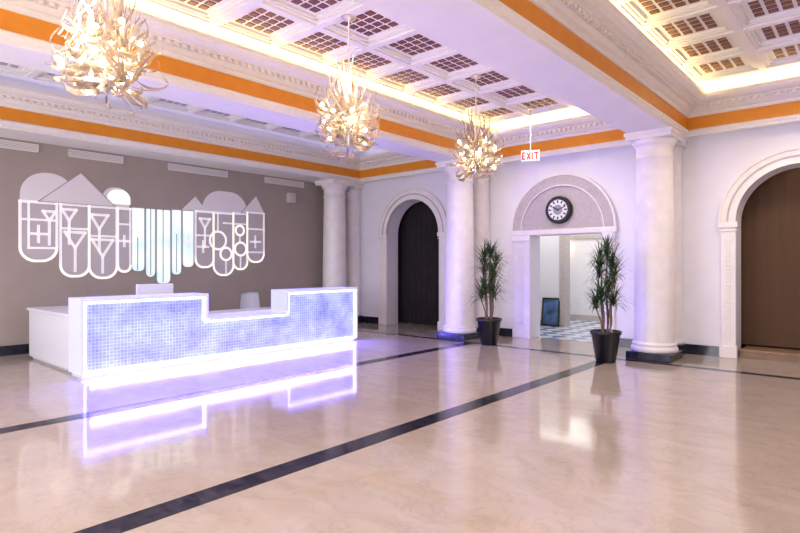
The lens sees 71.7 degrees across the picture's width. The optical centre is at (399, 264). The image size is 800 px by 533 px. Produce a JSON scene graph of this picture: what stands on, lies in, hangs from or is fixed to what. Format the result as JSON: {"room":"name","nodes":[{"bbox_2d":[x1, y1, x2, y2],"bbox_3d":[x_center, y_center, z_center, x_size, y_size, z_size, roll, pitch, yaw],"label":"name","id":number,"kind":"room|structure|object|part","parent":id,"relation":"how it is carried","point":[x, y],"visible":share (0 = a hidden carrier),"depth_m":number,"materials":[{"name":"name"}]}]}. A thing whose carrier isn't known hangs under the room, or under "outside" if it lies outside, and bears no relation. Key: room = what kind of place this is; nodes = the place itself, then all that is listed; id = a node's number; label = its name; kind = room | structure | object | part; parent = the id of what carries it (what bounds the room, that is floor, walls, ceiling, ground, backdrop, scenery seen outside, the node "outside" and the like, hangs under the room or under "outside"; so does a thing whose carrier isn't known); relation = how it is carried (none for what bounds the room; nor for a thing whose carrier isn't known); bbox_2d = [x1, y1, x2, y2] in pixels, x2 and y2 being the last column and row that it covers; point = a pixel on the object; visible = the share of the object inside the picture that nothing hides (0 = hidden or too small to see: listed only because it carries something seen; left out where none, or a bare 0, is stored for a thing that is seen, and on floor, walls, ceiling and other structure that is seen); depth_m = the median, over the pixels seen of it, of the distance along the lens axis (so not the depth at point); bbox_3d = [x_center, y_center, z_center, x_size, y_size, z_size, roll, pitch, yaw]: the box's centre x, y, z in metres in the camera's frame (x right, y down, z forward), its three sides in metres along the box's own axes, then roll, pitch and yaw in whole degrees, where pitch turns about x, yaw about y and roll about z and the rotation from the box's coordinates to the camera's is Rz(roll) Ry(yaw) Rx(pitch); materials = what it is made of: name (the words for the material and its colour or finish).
{"room":"hotel lobby","nodes":[
{"label":"hotel lobby","id":0,"kind":"room"},
{"bbox_2d":[0,137,323,345],"bbox_3d":[-6.063,-0.825,10.438,0.318,4.750,14.300,0,0,41],"label":"wall","id":1,"kind":"structure","parent":0,"point":[293,258],"depth_m":11.15,"materials":[{"name":"grey paint"}]},
{"bbox_2d":[0,344,28,355],"bbox_3d":[-5.979,1.465,10.298,0.030,0.170,13.600,0,0,41],"label":"baseboard","id":2,"kind":"structure","parent":1,"relation":"attached to","point":[18,349],"depth_m":9.52,"materials":[{"name":"black stone"}]},
{"bbox_2d":[0,139,38,152],"bbox_3d":[-6.820,-2.060,9.339,0.030,0.140,1.250,0,0,41],"label":"air vent","id":3,"kind":"object","parent":1,"relation":"in","point":[2,140],"visible":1,"depth_m":9.59,"materials":[{"name":"white metal"}]},
{"bbox_2d":[68,149,123,163],"bbox_3d":[-5.775,-2.060,10.531,0.030,0.140,0.980,0,0,41],"label":"air vent","id":4,"kind":"object","parent":1,"relation":"in","point":[72,151],"visible":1,"depth_m":10.50,"materials":[{"name":"white metal"}]},
{"bbox_2d":[167,163,227,177],"bbox_3d":[-4.397,-2.060,12.102,0.030,0.140,1.400,0,0,41],"label":"air vent","id":5,"kind":"object","parent":1,"relation":"in","point":[170,167],"visible":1,"depth_m":12.05,"materials":[{"name":"white metal"}]},
{"bbox_2d":[264,177,303,187],"bbox_3d":[-2.880,-2.060,13.831,0.030,0.140,1.200,0,0,41],"label":"air vent","id":6,"kind":"object","parent":1,"relation":"in","point":[266,179],"visible":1,"depth_m":13.77,"materials":[{"name":"white"}]},
{"bbox_2d":[286,192,295,203],"bbox_3d":[-2.734,-1.680,13.903,0.155,0.260,0.200,0,0,41],"label":"wall speaker","id":7,"kind":"object","parent":1,"relation":"attached to","point":[290,197],"visible":1,"depth_m":13.84,"materials":[{"name":"grey plastic"}]},
{"bbox_2d":[290,193,295,201],"bbox_3d":[-2.678,-1.680,13.854,0.005,0.220,0.160,0,0,41],"label":"grille","id":8,"kind":"object","parent":7,"relation":"attached to","point":[292,195],"depth_m":13.85,"materials":[{"name":"grey metal"}]},
{"bbox_2d":[0,77,365,184],"bbox_3d":[-5.690,-2.685,10.044,0.800,1.030,13.600,0,0,41],"label":"crown molding","id":9,"kind":"structure","parent":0,"point":[10,133],"depth_m":10.78,"materials":[{"name":"white paint"}]},
{"bbox_2d":[0,94,413,164],"bbox_3d":[-4.032,-2.618,8.749,3.080,0.045,12.540,0,0,41],"label":"trim dentils","id":10,"kind":"structure","parent":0,"point":[1,96],"depth_m":10.97,"materials":[{"name":"white paint"}]},
{"bbox_2d":[0,106,436,177],"bbox_3d":[-4.078,-2.400,8.697,3.400,0.200,13.000,0,0,41],"label":"band","id":11,"kind":"object","parent":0,"point":[11,114],"depth_m":11.04,"materials":[{"name":"orange paint"}]},
{"bbox_2d":[0,119,443,182],"bbox_3d":[-4.078,-2.240,8.697,3.400,0.120,13.000,0,0,41],"label":"bead","id":12,"kind":"object","parent":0,"point":[3,123],"depth_m":11.05},
{"bbox_2d":[0,3,493,166],"bbox_3d":[-2.607,-2.685,7.341,0.600,1.030,13.600,0,0,41],"label":"ceiling beam","id":13,"kind":"structure","parent":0,"point":[11,54],"depth_m":7.48,"materials":[{"name":"white paint"}]},
{"bbox_2d":[0,8,625,156],"bbox_3d":[-1.108,-2.400,6.092,3.300,0.200,13.000,0,0,41],"label":"band","id":14,"kind":"object","parent":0,"point":[9,21],"depth_m":7.59,"materials":[{"name":"orange paint"}]},
{"bbox_2d":[0,29,631,162],"bbox_3d":[-1.108,-2.240,6.092,3.300,0.120,13.000,0,0,41],"label":"bead","id":15,"kind":"object","parent":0,"point":[8,37],"depth_m":7.52},
{"bbox_2d":[26,0,606,142],"bbox_3d":[-1.062,-2.618,6.145,2.980,0.045,12.540,0,0,41],"label":"trim dentils","id":16,"kind":"structure","parent":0,"point":[62,8],"depth_m":7.67,"materials":[{"name":"white paint"}]},
{"bbox_2d":[0,319,799,532],"bbox_3d":[0.770,1.650,7.172,14.900,0.200,18.400,0,0,41],"label":"floor","id":17,"kind":"structure","parent":0,"point":[621,446],"depth_m":4.83,"materials":[{"name":"stone"}]},
{"bbox_2d":[27,287,357,377],"bbox_3d":[-3.555,1.005,10.287,2.550,1.090,5.220,0,0,41],"label":"reception desk","id":18,"kind":"object","parent":17,"relation":"on","point":[87,337],"visible":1,"depth_m":8.66,"materials":[{"name":"white glass"}]},
{"bbox_2d":[136,283,172,294],"bbox_3d":[-3.993,0.569,9.021,0.200,0.520,0.600,0,0,41],"label":"computer monitor","id":19,"kind":"object","parent":18,"relation":"on","point":[141,289],"visible":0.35,"depth_m":8.99,"materials":[{"name":"white paint"}]},
{"bbox_2d":[0,343,472,433],"bbox_3d":[-2.634,1.548,6.400,0.200,0.003,12.150,0,0,41],"label":"floor strip","id":20,"kind":"object","parent":17,"relation":"on","point":[184,396],"visible":1,"depth_m":6.61,"materials":[{"name":"stone"}]},
{"bbox_2d":[240,292,259,308],"bbox_3d":[-2.972,1.050,11.078,0.554,1.000,0.583,0,0,-19],"label":"office chair","id":21,"kind":"object","parent":17,"relation":"on","point":[248,299],"visible":0.41,"depth_m":11.29,"materials":[{"name":"white paint"}]},
{"bbox_2d":[321,184,347,286],"bbox_3d":[-1.700,-0.315,14.366,0.720,3.470,0.720,0,0,41],"label":"shaft","id":22,"kind":"object","parent":17,"relation":"on","point":[334,215],"visible":0.65,"depth_m":14.11,"materials":[{"name":"stone"}]},
{"bbox_2d":[314,178,354,186],"bbox_3d":[-1.700,-2.110,14.366,0.740,0.120,0.740,0,0,41],"label":"abacus","id":23,"kind":"object","parent":22,"relation":"on","point":[333,180],"visible":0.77,"depth_m":14.12,"materials":[{"name":"paint"}]},
{"bbox_2d":[73,360,603,532],"bbox_3d":[-0.548,1.548,4.570,0.210,0.003,12.150,0,0,41],"label":"floor strip","id":24,"kind":"object","parent":17,"relation":"on","point":[125,523],"visible":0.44,"depth_m":4.25,"materials":[{"name":"stone"}]},
{"bbox_2d":[345,188,361,315],"bbox_3d":[-1.305,-0.335,15.044,0.540,3.430,0.540,0,0,41],"label":"shaft","id":25,"kind":"object","parent":17,"relation":"on","point":[352,200],"visible":0.6,"depth_m":14.85,"materials":[{"name":"stone"}]},
{"bbox_2d":[348,184,362,188],"bbox_3d":[-1.321,-2.150,15.025,0.560,0.200,0.350,0,0,41],"label":"abacus","id":26,"kind":"object","parent":25,"relation":"on","point":[359,186],"visible":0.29,"depth_m":14.83,"materials":[{"name":"paint"}]},
{"bbox_2d":[437,331,479,340],"bbox_3d":[1.270,1.485,11.761,0.700,0.130,0.700,0,0,41],"label":"plinth","id":27,"kind":"object","parent":17,"relation":"on","point":[462,337],"visible":0.64,"depth_m":11.49,"materials":[{"name":"black stone"}]},
{"bbox_2d":[443,166,476,333],"bbox_3d":[1.270,-0.315,11.761,0.720,3.470,0.720,0,0,41],"label":"shaft","id":28,"kind":"object","parent":27,"relation":"on","point":[459,261],"visible":0.87,"depth_m":11.50,"materials":[{"name":"stone"}]},
{"bbox_2d":[435,159,473,169],"bbox_3d":[1.270,-2.110,11.761,0.740,0.120,0.740,0,0,41],"label":"abacus","id":29,"kind":"object","parent":28,"relation":"on","point":[440,165],"visible":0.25,"depth_m":11.59,"materials":[{"name":"stone"}]},
{"bbox_2d":[473,171,489,327],"bbox_3d":[1.778,-0.335,12.340,0.540,3.430,0.540,0,0,41],"label":"shaft","id":30,"kind":"object","parent":17,"relation":"on","point":[481,194],"visible":0.37,"depth_m":12.14,"materials":[{"name":"stone"}]},
{"bbox_2d":[469,238,511,345],"bbox_3d":[1.735,0.475,10.770,0.958,2.151,0.915,0,0,-14],"label":"dracaena","id":31,"kind":"object","parent":17,"relation":"on","point":[488,327],"visible":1,"depth_m":10.68,"materials":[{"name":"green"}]},
{"bbox_2d":[541,297,559,326],"bbox_3d":[3.809,1.186,13.990,0.480,0.708,0.116,0,0,41],"label":"picture frame","id":32,"kind":"object","parent":17,"relation":"on","point":[550,316],"visible":1,"depth_m":13.99,"materials":[{"name":"black plastic"}]},
{"bbox_2d":[543,299,557,324],"bbox_3d":[3.813,1.187,13.993,0.400,0.630,0.010,0,-7,41],"label":"print","id":33,"kind":"object","parent":32,"relation":"attached to","point":[550,306],"depth_m":13.99},
{"bbox_2d":[358,330,799,379],"bbox_3d":[3.301,1.548,9.375,13.400,0.003,0.150,0,0,41],"label":"floor strip","id":34,"kind":"object","parent":17,"relation":"on","point":[786,377],"visible":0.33,"depth_m":9.05,"materials":[{"name":"stone"}]},
{"bbox_2d":[579,231,634,362],"bbox_3d":[3.286,0.498,8.849,0.968,2.104,0.905,0,0,25],"label":"dracaena","id":35,"kind":"object","parent":17,"relation":"on","point":[605,341],"visible":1,"depth_m":8.77,"materials":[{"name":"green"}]},
{"bbox_2d":[626,349,682,362],"bbox_3d":[4.217,1.485,9.177,0.700,0.130,0.700,0,0,41],"label":"plinth","id":36,"kind":"object","parent":17,"relation":"on","point":[630,354],"visible":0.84,"depth_m":8.91,"materials":[{"name":"black stone"}]},
{"bbox_2d":[631,136,677,353],"bbox_3d":[4.217,-0.315,9.177,0.720,3.470,0.720,0,0,41],"label":"shaft","id":37,"kind":"object","parent":17,"relation":"on","point":[654,263],"visible":1,"depth_m":8.92,"materials":[{"name":"stone"}]},
{"bbox_2d":[624,126,684,143],"bbox_3d":[4.217,-2.110,9.177,0.740,0.120,0.740,0,0,41],"label":"abacus","id":38,"kind":"object","parent":37,"relation":"on","point":[670,131],"visible":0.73,"depth_m":8.90,"materials":[{"name":"stone"}]},
{"bbox_2d":[673,145,684,344],"bbox_3d":[4.725,-0.335,9.756,0.540,3.430,0.540,0,0,41],"label":"shaft","id":39,"kind":"object","parent":17,"relation":"on","point":[677,150],"visible":0.35,"depth_m":9.54,"materials":[{"name":"stone"}]},
{"bbox_2d":[675,138,687,147],"bbox_3d":[4.708,-2.150,9.737,0.560,0.200,0.350,0,0,41],"label":"abacus","id":40,"kind":"object","parent":39,"relation":"on","point":[684,143],"visible":0.21,"depth_m":9.50,"materials":[{"name":"stone"}]},
{"bbox_2d":[677,344,685,354],"bbox_3d":[4.708,1.465,9.737,0.540,0.170,0.350,0,0,41],"label":"plinth","id":41,"kind":"object","parent":17,"relation":"on","point":[680,347],"visible":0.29,"depth_m":9.52,"materials":[{"name":"black stone"}]},
{"bbox_2d":[739,345,799,362],"bbox_3d":[6.547,1.478,8.982,1.680,0.145,0.760,0,0,41],"label":"threshold step","id":42,"kind":"structure","parent":17,"relation":"on","point":[749,351],"depth_m":9.07,"materials":[{"name":"brown wood"}]},
{"bbox_2d":[476,317,501,345],"bbox_3d":[1.732,1.293,10.771,0.504,0.514,0.504,0,0,41],"label":"pot","id":43,"kind":"object","parent":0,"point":[488,327],"depth_m":10.61,"materials":[{"name":"black plastic"}]},
{"bbox_2d":[367,0,690,140],"bbox_3d":[0.344,-2.685,4.753,0.650,1.030,13.600,0,0,41],"label":"ceiling beam","id":44,"kind":"structure","parent":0,"point":[467,25],"depth_m":5.71,"materials":[{"name":"white paint"}]},
{"bbox_2d":[540,234,603,319],"bbox_3d":[4.911,0.100,13.183,5.200,2.900,4.300,0,0,41],"label":"wall","id":45,"kind":"structure","parent":0,"point":[549,245],"depth_m":15.41,"materials":[{"name":"white paint"}]},
{"bbox_2d":[540,235,601,326],"bbox_3d":[5.521,0.175,13.879,4.800,2.750,2.050,0,0,41],"label":"trim","id":46,"kind":"structure","parent":45,"relation":"attached to","point":[564,240],"depth_m":13.88,"materials":[{"name":"stone"}]},
{"bbox_2d":[360,122,799,356],"bbox_3d":[4.001,-0.825,10.856,14.300,4.750,0.400,0,0,41],"label":"wall","id":47,"kind":"structure","parent":0,"point":[711,162],"depth_m":10.40,"materials":[{"name":"white paint"}]},
{"bbox_2d":[378,188,445,329],"bbox_3d":[0.294,-0.180,13.788,2.260,3.460,0.080,0,0,41],"label":"arch surround","id":48,"kind":"object","parent":47,"relation":"attached to","point":[425,196],"visible":0.96,"depth_m":13.85,"materials":[{"name":"stone"}]},
{"bbox_3d":[0.283,0.370,13.776,2.010,1.800,0.012,0,0,41],"label":"carved panel","id":49,"kind":"part","parent":48,"relation":"part of","materials":[{"name":"white paint"}]},
{"bbox_2d":[362,316,718,356],"bbox_3d":[3.856,1.465,10.691,14.300,0.170,0.040,0,0,41],"label":"baseboard","id":50,"kind":"structure","parent":47,"relation":"attached to","point":[706,350],"depth_m":9.66,"materials":[{"name":"black stone"}]},
{"bbox_2d":[521,184,603,229],"bbox_3d":[3.255,-1.175,11.188,1.780,0.890,0.085,0,0,41],"label":"bead","id":51,"kind":"object","parent":47,"relation":"attached to","point":[538,194],"visible":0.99,"depth_m":11.35,"materials":[{"name":"paint"}]},
{"bbox_2d":[523,186,602,229],"bbox_3d":[3.273,-1.170,11.209,1.760,0.880,0.030,0,0,41],"label":"tympanum","id":52,"kind":"object","parent":47,"relation":"attached to","point":[586,213],"visible":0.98,"depth_m":11.10,"materials":[{"name":"paint"}]},
{"bbox_2d":[545,196,572,223],"bbox_3d":[3.203,-1.110,11.175,0.560,0.560,0.112,0,0,41],"label":"wall clock","id":53,"kind":"object","parent":52,"relation":"attached to","point":[559,209],"visible":1,"depth_m":11.12,"materials":[{"name":"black plastic"}]},
{"bbox_2d":[513,175,613,230],"bbox_3d":[3.259,-1.270,11.194,2.160,1.080,0.070,0,0,41],"label":"ring","id":54,"kind":"object","parent":47,"relation":"attached to","point":[582,183],"visible":0.99,"depth_m":11.05,"materials":[{"name":"paint"}]},
{"bbox_2d":[512,232,616,338],"bbox_3d":[3.249,0.465,11.182,2.200,2.170,0.100,0,0,41],"label":"pilasters","id":55,"kind":"object","parent":47,"relation":"attached to","point":[519,331],"visible":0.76,"depth_m":11.70,"materials":[{"name":"stone"}]},
{"bbox_2d":[511,226,617,235],"bbox_3d":[3.257,-0.675,11.176,2.240,0.110,0.100,0,0,41],"label":"lintel","id":56,"kind":"object","parent":55,"relation":"on","point":[609,228],"visible":1,"depth_m":11.05,"materials":[{"name":"paint"}]},
{"bbox_2d":[519,244,610,326],"bbox_3d":[3.277,0.440,11.137,1.950,1.660,0.012,0,0,41],"label":"panels","id":57,"kind":"object","parent":55,"relation":"attached to","point":[520,257],"visible":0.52,"depth_m":11.74,"materials":[{"name":"white paint"}]},
{"bbox_2d":[511,173,617,230],"bbox_3d":[3.253,-1.290,11.186,2.240,1.120,0.090,0,0,41],"label":"bead","id":58,"kind":"object","parent":47,"relation":"attached to","point":[600,188],"visible":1,"depth_m":10.87,"materials":[{"name":"paint"}]},
{"bbox_2d":[360,70,799,155],"bbox_3d":[4.087,-2.725,10.348,13.500,0.950,0.250,0,0,41],"label":"trim","id":59,"kind":"structure","parent":47,"relation":"attached to","point":[792,73],"depth_m":9.26,"materials":[{"name":"white paint"}]},
{"bbox_2d":[718,146,799,358],"bbox_3d":[6.211,-0.145,8.599,2.240,3.390,0.080,0,0,41],"label":"arch surround","id":60,"kind":"object","parent":47,"relation":"attached to","point":[732,198],"visible":1,"depth_m":9.19,"materials":[{"name":"stone"}]},
{"bbox_3d":[6.200,0.405,8.587,2.010,1.730,0.012,0,0,41],"label":"carved panel","id":61,"kind":"part","parent":60,"relation":"part of","materials":[{"name":"white paint"}]},
{"bbox_2d":[741,167,799,347],"bbox_3d":[6.699,-0.275,9.155,2.160,3.330,0.006,0,0,41],"label":"door","id":62,"kind":"structure","parent":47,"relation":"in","point":[770,219],"depth_m":9.44,"materials":[{"name":"brown wood"}]},
{"bbox_2d":[590,329,621,362],"bbox_3d":[3.289,1.301,8.847,0.489,0.498,0.489,0,0,41],"label":"pot","id":63,"kind":"object","parent":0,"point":[605,341],"depth_m":8.69,"materials":[{"name":"black plastic"}]},
{"bbox_2d":[474,0,799,136],"bbox_3d":[1.843,-2.240,3.504,3.250,0.120,13.000,0,0,41],"label":"bead","id":64,"kind":"object","parent":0,"point":[497,7],"depth_m":6.60},
{"bbox_2d":[499,0,799,129],"bbox_3d":[1.843,-2.400,3.504,3.250,0.200,13.000,0,0,41],"label":"band","id":65,"kind":"object","parent":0,"point":[524,8],"depth_m":7.35,"materials":[{"name":"orange paint"}]},
{"bbox_2d":[562,0,796,107],"bbox_3d":[1.889,-2.618,3.557,2.930,0.045,12.540,0,0,41],"label":"trim dentils","id":66,"kind":"structure","parent":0,"point":[594,23],"depth_m":7.02,"materials":[{"name":"white paint"}]},
{"bbox_2d":[741,344,799,348],"bbox_3d":[6.831,-0.250,9.306,2.600,3.600,1.000,0,0,41],"label":"wall","id":67,"kind":"structure","parent":0,"point":[742,345],"depth_m":10.07,"materials":[{"name":"black"}]},
{"bbox_3d":[-0.582,-3.275,5.631,14.900,0.150,14.300,0,0,41],"label":"ceiling","id":68,"kind":"structure","parent":0,"visible":0},
{"bbox_2d":[0,62,378,152],"bbox_3d":[-4.078,-3.027,8.697,3.400,0.165,13.000,0,0,41],"label":"coffer","id":69,"kind":"object","parent":68,"relation":"attached to","point":[7,70],"visible":0.09,"depth_m":10.62,"materials":[{"name":"white paint"}]},
{"bbox_2d":[0,82,426,170],"bbox_3d":[-4.078,-2.640,8.697,3.400,0.280,13.000,0,0,41],"label":"trim","id":70,"kind":"structure","parent":68,"relation":"attached to","point":[20,92],"depth_m":10.61,"materials":[{"name":"white paint"}]},
{"bbox_2d":[0,0,617,149],"bbox_3d":[-1.108,-2.640,6.092,3.300,0.280,13.000,0,0,41],"label":"trim","id":71,"kind":"structure","parent":68,"relation":"attached to","point":[157,26],"depth_m":7.51,"materials":[{"name":"white paint"}]},
{"bbox_2d":[117,0,581,127],"bbox_3d":[-1.108,-3.027,6.092,3.300,0.165,13.000,0,0,41],"label":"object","id":72,"kind":"structure","parent":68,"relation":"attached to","point":[400,58],"depth_m":7.70,"materials":[{"name":"white paint"}]},
{"bbox_2d":[45,0,167,115],"bbox_3d":[-2.396,-2.114,4.577,0.809,1.661,0.870,0,0,41],"label":"chandelier","id":73,"kind":"object","parent":72,"relation":"hanging from","point":[103,43],"visible":1,"depth_m":4.43,"materials":[{"name":"gold metal"}]},
{"bbox_3d":[-2.470,-2.170,4.549,0.561,1.550,0.512,0,0,-13],"label":"stem and canopy","id":74,"kind":"part","parent":73,"relation":"part of","materials":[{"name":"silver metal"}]},
{"bbox_2d":[315,14,379,159],"bbox_3d":[-0.648,-2.114,6.609,0.809,1.661,0.870,0,0,-33],"label":"chandelier","id":75,"kind":"object","parent":72,"relation":"hanging from","point":[339,128],"visible":1,"depth_m":6.48,"materials":[{"name":"gold metal"}]},
{"bbox_3d":[-0.640,-2.170,6.531,0.512,1.550,0.561,0,0,3],"label":"stem and canopy","id":76,"kind":"part","parent":75,"relation":"part of","materials":[{"name":"silver metal"}]},
{"bbox_2d":[445,74,503,181],"bbox_3d":[1.151,-2.114,8.600,0.870,1.661,0.809,0,0,-18],"label":"chandelier","id":77,"kind":"object","parent":72,"relation":"hanging from","point":[475,151],"visible":1,"depth_m":8.48,"materials":[{"name":"gold metal"}]},
{"bbox_3d":[1.229,-2.170,8.586,0.561,1.550,0.512,0,0,18],"label":"stem and canopy","id":78,"kind":"part","parent":77,"relation":"part of","materials":[{"name":"silver metal"}]},
{"bbox_2d":[521,104,539,161],"bbox_3d":[2.457,-2.485,10.415,0.340,1.070,0.100,0,0,19],"label":"exit sign","id":79,"kind":"object","parent":72,"relation":"hanging from","point":[532,155],"visible":1,"depth_m":10.39,"materials":[{"name":"white paint"}]},
{"bbox_3d":[2.457,-2.585,10.415,0.100,0.870,0.100,0,0,19],"label":"hanging rod","id":80,"kind":"part","parent":79,"relation":"part of","materials":[{"name":"silver metal"}]},
{"bbox_2d":[529,0,799,117],"bbox_3d":[1.843,-2.640,3.505,3.250,0.280,13.000,0,0,41],"label":"trim","id":81,"kind":"structure","parent":68,"relation":"attached to","point":[605,12],"depth_m":7.31,"materials":[{"name":"white paint"}]},
{"bbox_2d":[609,0,799,87],"bbox_3d":[1.843,-3.027,3.505,3.250,0.165,13.000,0,0,41],"label":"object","id":82,"kind":"structure","parent":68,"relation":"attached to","point":[714,42],"depth_m":7.17,"materials":[{"name":"white paint"}]},
{"bbox_3d":[0.854,-0.200,14.547,2.500,3.500,1.000,0,0,41],"label":"wall","id":83,"kind":"structure","parent":0,"visible":0},
{"bbox_2d":[398,201,438,324],"bbox_3d":[0.689,-0.152,14.359,2.060,3.385,0.024,0,0,41],"label":"door","id":84,"kind":"structure","parent":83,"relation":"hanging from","point":[418,241],"depth_m":14.55,"materials":[{"name":"brown wood"}]}
]}

